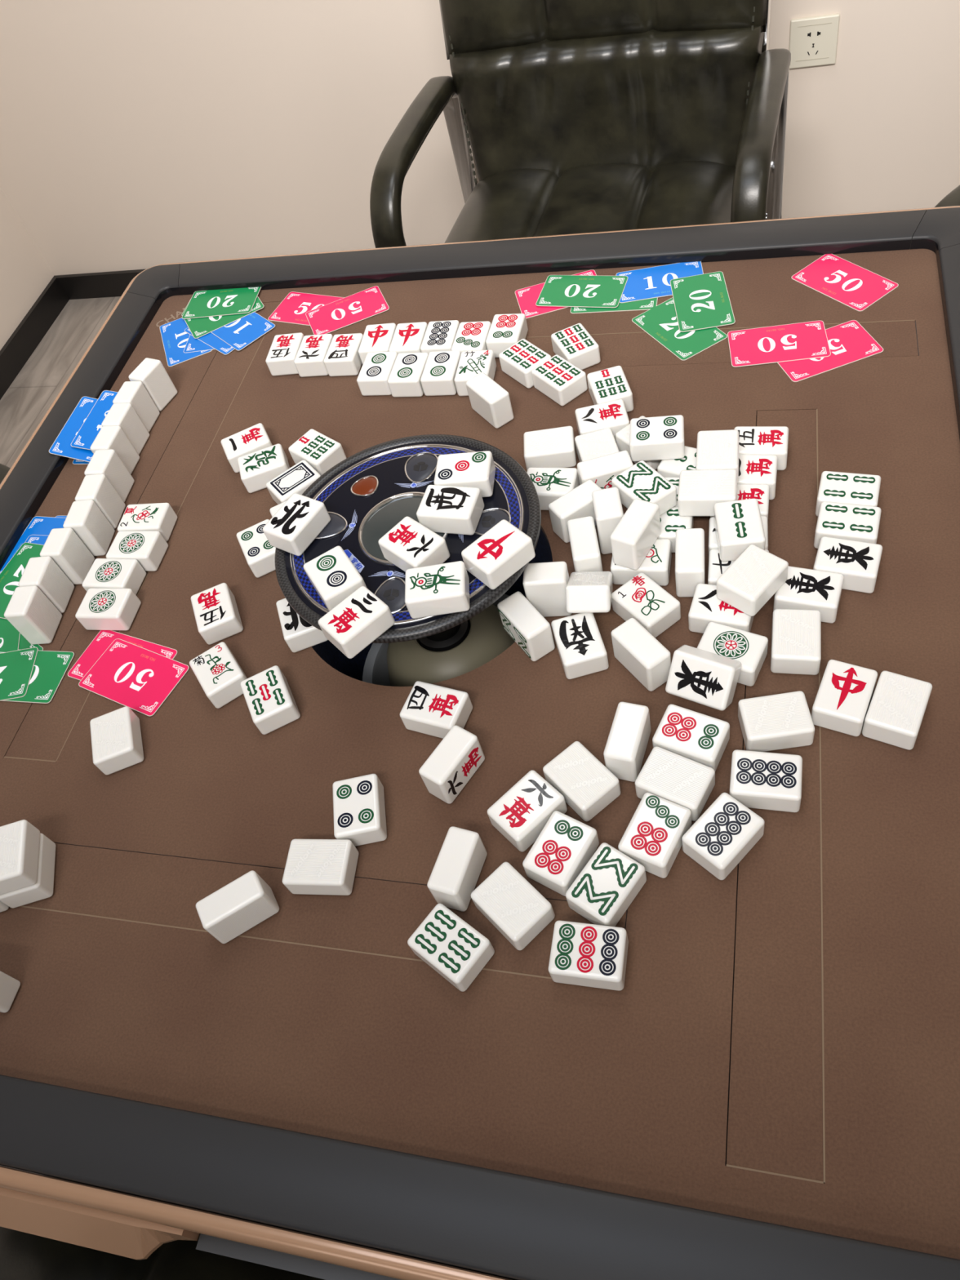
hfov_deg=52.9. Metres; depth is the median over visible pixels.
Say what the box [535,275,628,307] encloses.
card
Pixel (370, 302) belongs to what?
card
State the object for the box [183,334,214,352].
card
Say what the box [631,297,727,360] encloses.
card
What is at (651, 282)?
card
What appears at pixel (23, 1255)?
leather armchair
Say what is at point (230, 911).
tile
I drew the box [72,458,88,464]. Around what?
card
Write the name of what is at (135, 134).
wall
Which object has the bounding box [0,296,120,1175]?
floor
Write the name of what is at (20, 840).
tiles
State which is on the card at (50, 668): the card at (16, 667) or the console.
the card at (16, 667)
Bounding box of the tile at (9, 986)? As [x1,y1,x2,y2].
[0,970,20,1013]
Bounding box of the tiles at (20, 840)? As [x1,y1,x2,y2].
[0,819,55,912]
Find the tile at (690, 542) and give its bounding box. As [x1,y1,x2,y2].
[675,528,705,597]
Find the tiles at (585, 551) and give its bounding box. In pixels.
[567,487,623,572]
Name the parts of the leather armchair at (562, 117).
frame, seat, frame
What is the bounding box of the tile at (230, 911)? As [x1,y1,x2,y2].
[195,870,279,943]
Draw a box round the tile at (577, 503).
[548,480,601,542]
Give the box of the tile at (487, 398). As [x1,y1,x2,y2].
[466,372,513,428]
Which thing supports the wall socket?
attached to the wall at (135, 134)
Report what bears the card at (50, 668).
on the table
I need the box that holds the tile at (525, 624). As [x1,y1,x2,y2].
[497,591,555,661]
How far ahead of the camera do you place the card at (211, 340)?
1.02 m
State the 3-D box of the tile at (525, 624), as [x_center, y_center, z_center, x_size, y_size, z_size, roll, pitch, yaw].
[0.033,-0.010,0.699,0.021,0.031,0.042,-32,53,-11]
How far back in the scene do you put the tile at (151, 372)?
0.95 m
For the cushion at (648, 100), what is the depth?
1.53 m
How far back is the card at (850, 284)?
0.88 m
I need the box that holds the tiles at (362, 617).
[262,450,535,658]
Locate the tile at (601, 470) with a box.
[577,450,633,488]
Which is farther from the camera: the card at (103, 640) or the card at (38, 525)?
the card at (38, 525)
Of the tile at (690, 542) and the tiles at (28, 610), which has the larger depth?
the tiles at (28, 610)
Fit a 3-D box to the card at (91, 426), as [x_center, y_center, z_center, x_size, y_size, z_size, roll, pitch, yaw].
[-0.368,-0.218,0.963,0.049,0.012,0.082,2,55,15]
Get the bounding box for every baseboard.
[0,275,69,399]
[56,268,146,299]
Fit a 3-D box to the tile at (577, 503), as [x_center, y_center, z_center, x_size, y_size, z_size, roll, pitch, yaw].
[0.077,-0.101,0.755,0.042,0.031,0.020,-33,53,-11]
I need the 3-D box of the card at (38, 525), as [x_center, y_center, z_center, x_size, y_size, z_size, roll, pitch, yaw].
[-0.405,-0.081,0.878,0.050,0.001,0.082,5,56,17]
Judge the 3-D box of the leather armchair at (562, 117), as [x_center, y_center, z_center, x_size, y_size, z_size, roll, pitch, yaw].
[0.159,-0.694,1.498,0.578,1.026,0.610,6,56,18]
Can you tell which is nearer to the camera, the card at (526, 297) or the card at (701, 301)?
the card at (701, 301)
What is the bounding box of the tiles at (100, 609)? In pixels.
[75,502,177,631]
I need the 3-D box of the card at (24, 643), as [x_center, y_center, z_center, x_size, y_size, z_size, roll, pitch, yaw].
[-0.409,0.009,0.813,0.082,0.001,0.050,28,65,29]
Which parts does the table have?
rail, tile slot lid, rail corner, drawer, tile slot lid, rail, rail, tile slot lid, tile slot lid, rail corner, rail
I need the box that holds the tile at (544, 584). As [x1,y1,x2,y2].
[522,561,572,617]
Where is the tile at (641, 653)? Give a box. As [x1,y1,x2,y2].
[611,617,671,691]
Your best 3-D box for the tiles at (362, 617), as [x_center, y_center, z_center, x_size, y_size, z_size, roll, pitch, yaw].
[-0.059,-0.080,0.706,0.188,0.021,0.182,-40,55,-16]
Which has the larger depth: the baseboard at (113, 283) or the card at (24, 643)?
the baseboard at (113, 283)
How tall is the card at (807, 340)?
0.001 m
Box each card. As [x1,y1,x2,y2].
[0,515,66,573]
[0,542,43,618]
[0,617,20,653]
[0,647,38,701]
[0,648,74,703]
[18,633,43,650]
[24,534,48,545]
[48,396,97,462]
[67,630,177,680]
[71,390,118,449]
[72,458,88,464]
[78,638,189,716]
[159,317,212,366]
[182,286,261,319]
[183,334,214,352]
[184,296,264,338]
[184,327,235,355]
[211,311,275,351]
[267,291,344,325]
[305,285,389,334]
[515,269,596,318]
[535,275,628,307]
[570,297,657,313]
[615,261,703,302]
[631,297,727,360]
[670,271,735,332]
[727,320,831,367]
[777,320,883,382]
[791,253,898,311]
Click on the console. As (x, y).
(364, 495)
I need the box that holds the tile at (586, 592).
[565,571,613,613]
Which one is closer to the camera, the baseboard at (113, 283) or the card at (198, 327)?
the card at (198, 327)
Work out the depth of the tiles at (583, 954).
0.65 m
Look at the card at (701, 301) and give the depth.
0.90 m
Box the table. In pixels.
[0,205,959,1279]
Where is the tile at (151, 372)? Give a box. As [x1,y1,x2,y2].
[128,357,177,411]
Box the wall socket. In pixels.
[789,13,839,68]
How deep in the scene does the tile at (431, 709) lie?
0.67 m
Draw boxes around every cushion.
[439,0,766,59]
[449,26,764,181]
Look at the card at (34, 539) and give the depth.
0.89 m
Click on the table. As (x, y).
(770, 1088)
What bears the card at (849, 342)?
on the table
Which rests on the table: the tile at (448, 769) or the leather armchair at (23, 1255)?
the tile at (448, 769)
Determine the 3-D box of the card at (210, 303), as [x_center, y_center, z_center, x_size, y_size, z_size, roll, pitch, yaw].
[-0.284,-0.372,1.060,0.082,0.001,0.050,0,54,13]
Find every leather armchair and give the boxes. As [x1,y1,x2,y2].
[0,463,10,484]
[0,1175,512,1279]
[369,0,791,248]
[934,185,959,207]
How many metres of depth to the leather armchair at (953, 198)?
1.13 m
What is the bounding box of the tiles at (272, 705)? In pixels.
[189,422,346,734]
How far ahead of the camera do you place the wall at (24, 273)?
2.48 m
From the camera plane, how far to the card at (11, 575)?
0.86 m
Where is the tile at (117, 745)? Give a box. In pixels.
[89,706,143,774]
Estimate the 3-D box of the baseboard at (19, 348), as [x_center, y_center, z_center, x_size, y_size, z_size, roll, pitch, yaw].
[-1.504,0.604,1.563,0.012,0.068,3.877,2,55,15]
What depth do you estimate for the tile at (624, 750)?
0.61 m
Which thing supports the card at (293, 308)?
on the table
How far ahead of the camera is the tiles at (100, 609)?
0.82 m
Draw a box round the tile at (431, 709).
[400,680,472,738]
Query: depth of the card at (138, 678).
0.76 m
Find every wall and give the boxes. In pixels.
[0,0,959,275]
[0,187,53,350]
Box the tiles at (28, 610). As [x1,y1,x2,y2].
[4,381,159,644]
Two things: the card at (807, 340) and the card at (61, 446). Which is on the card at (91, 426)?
the card at (61, 446)
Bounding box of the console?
[275,434,541,686]
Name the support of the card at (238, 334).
on the card at (211, 340)
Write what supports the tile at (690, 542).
on the table
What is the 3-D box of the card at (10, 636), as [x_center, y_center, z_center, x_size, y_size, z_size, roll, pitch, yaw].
[-0.411,0.012,0.810,0.050,0.001,0.082,-16,52,2]
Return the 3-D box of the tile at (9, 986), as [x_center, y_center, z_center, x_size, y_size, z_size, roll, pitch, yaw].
[-0.318,0.218,0.609,0.031,0.042,0.020,2,55,15]
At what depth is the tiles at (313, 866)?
0.62 m
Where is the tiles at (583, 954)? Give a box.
[265,313,932,991]
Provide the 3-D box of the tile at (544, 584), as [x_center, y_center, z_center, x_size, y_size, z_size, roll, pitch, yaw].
[0.050,-0.037,0.708,0.031,0.042,0.020,-3,54,12]
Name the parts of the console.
name plate, panel, stem, stem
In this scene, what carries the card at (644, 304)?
on the table
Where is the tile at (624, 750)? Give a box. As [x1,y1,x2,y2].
[603,702,651,782]
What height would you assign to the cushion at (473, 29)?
0.384 m
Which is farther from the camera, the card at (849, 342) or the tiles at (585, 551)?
the card at (849, 342)
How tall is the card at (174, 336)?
0.001 m

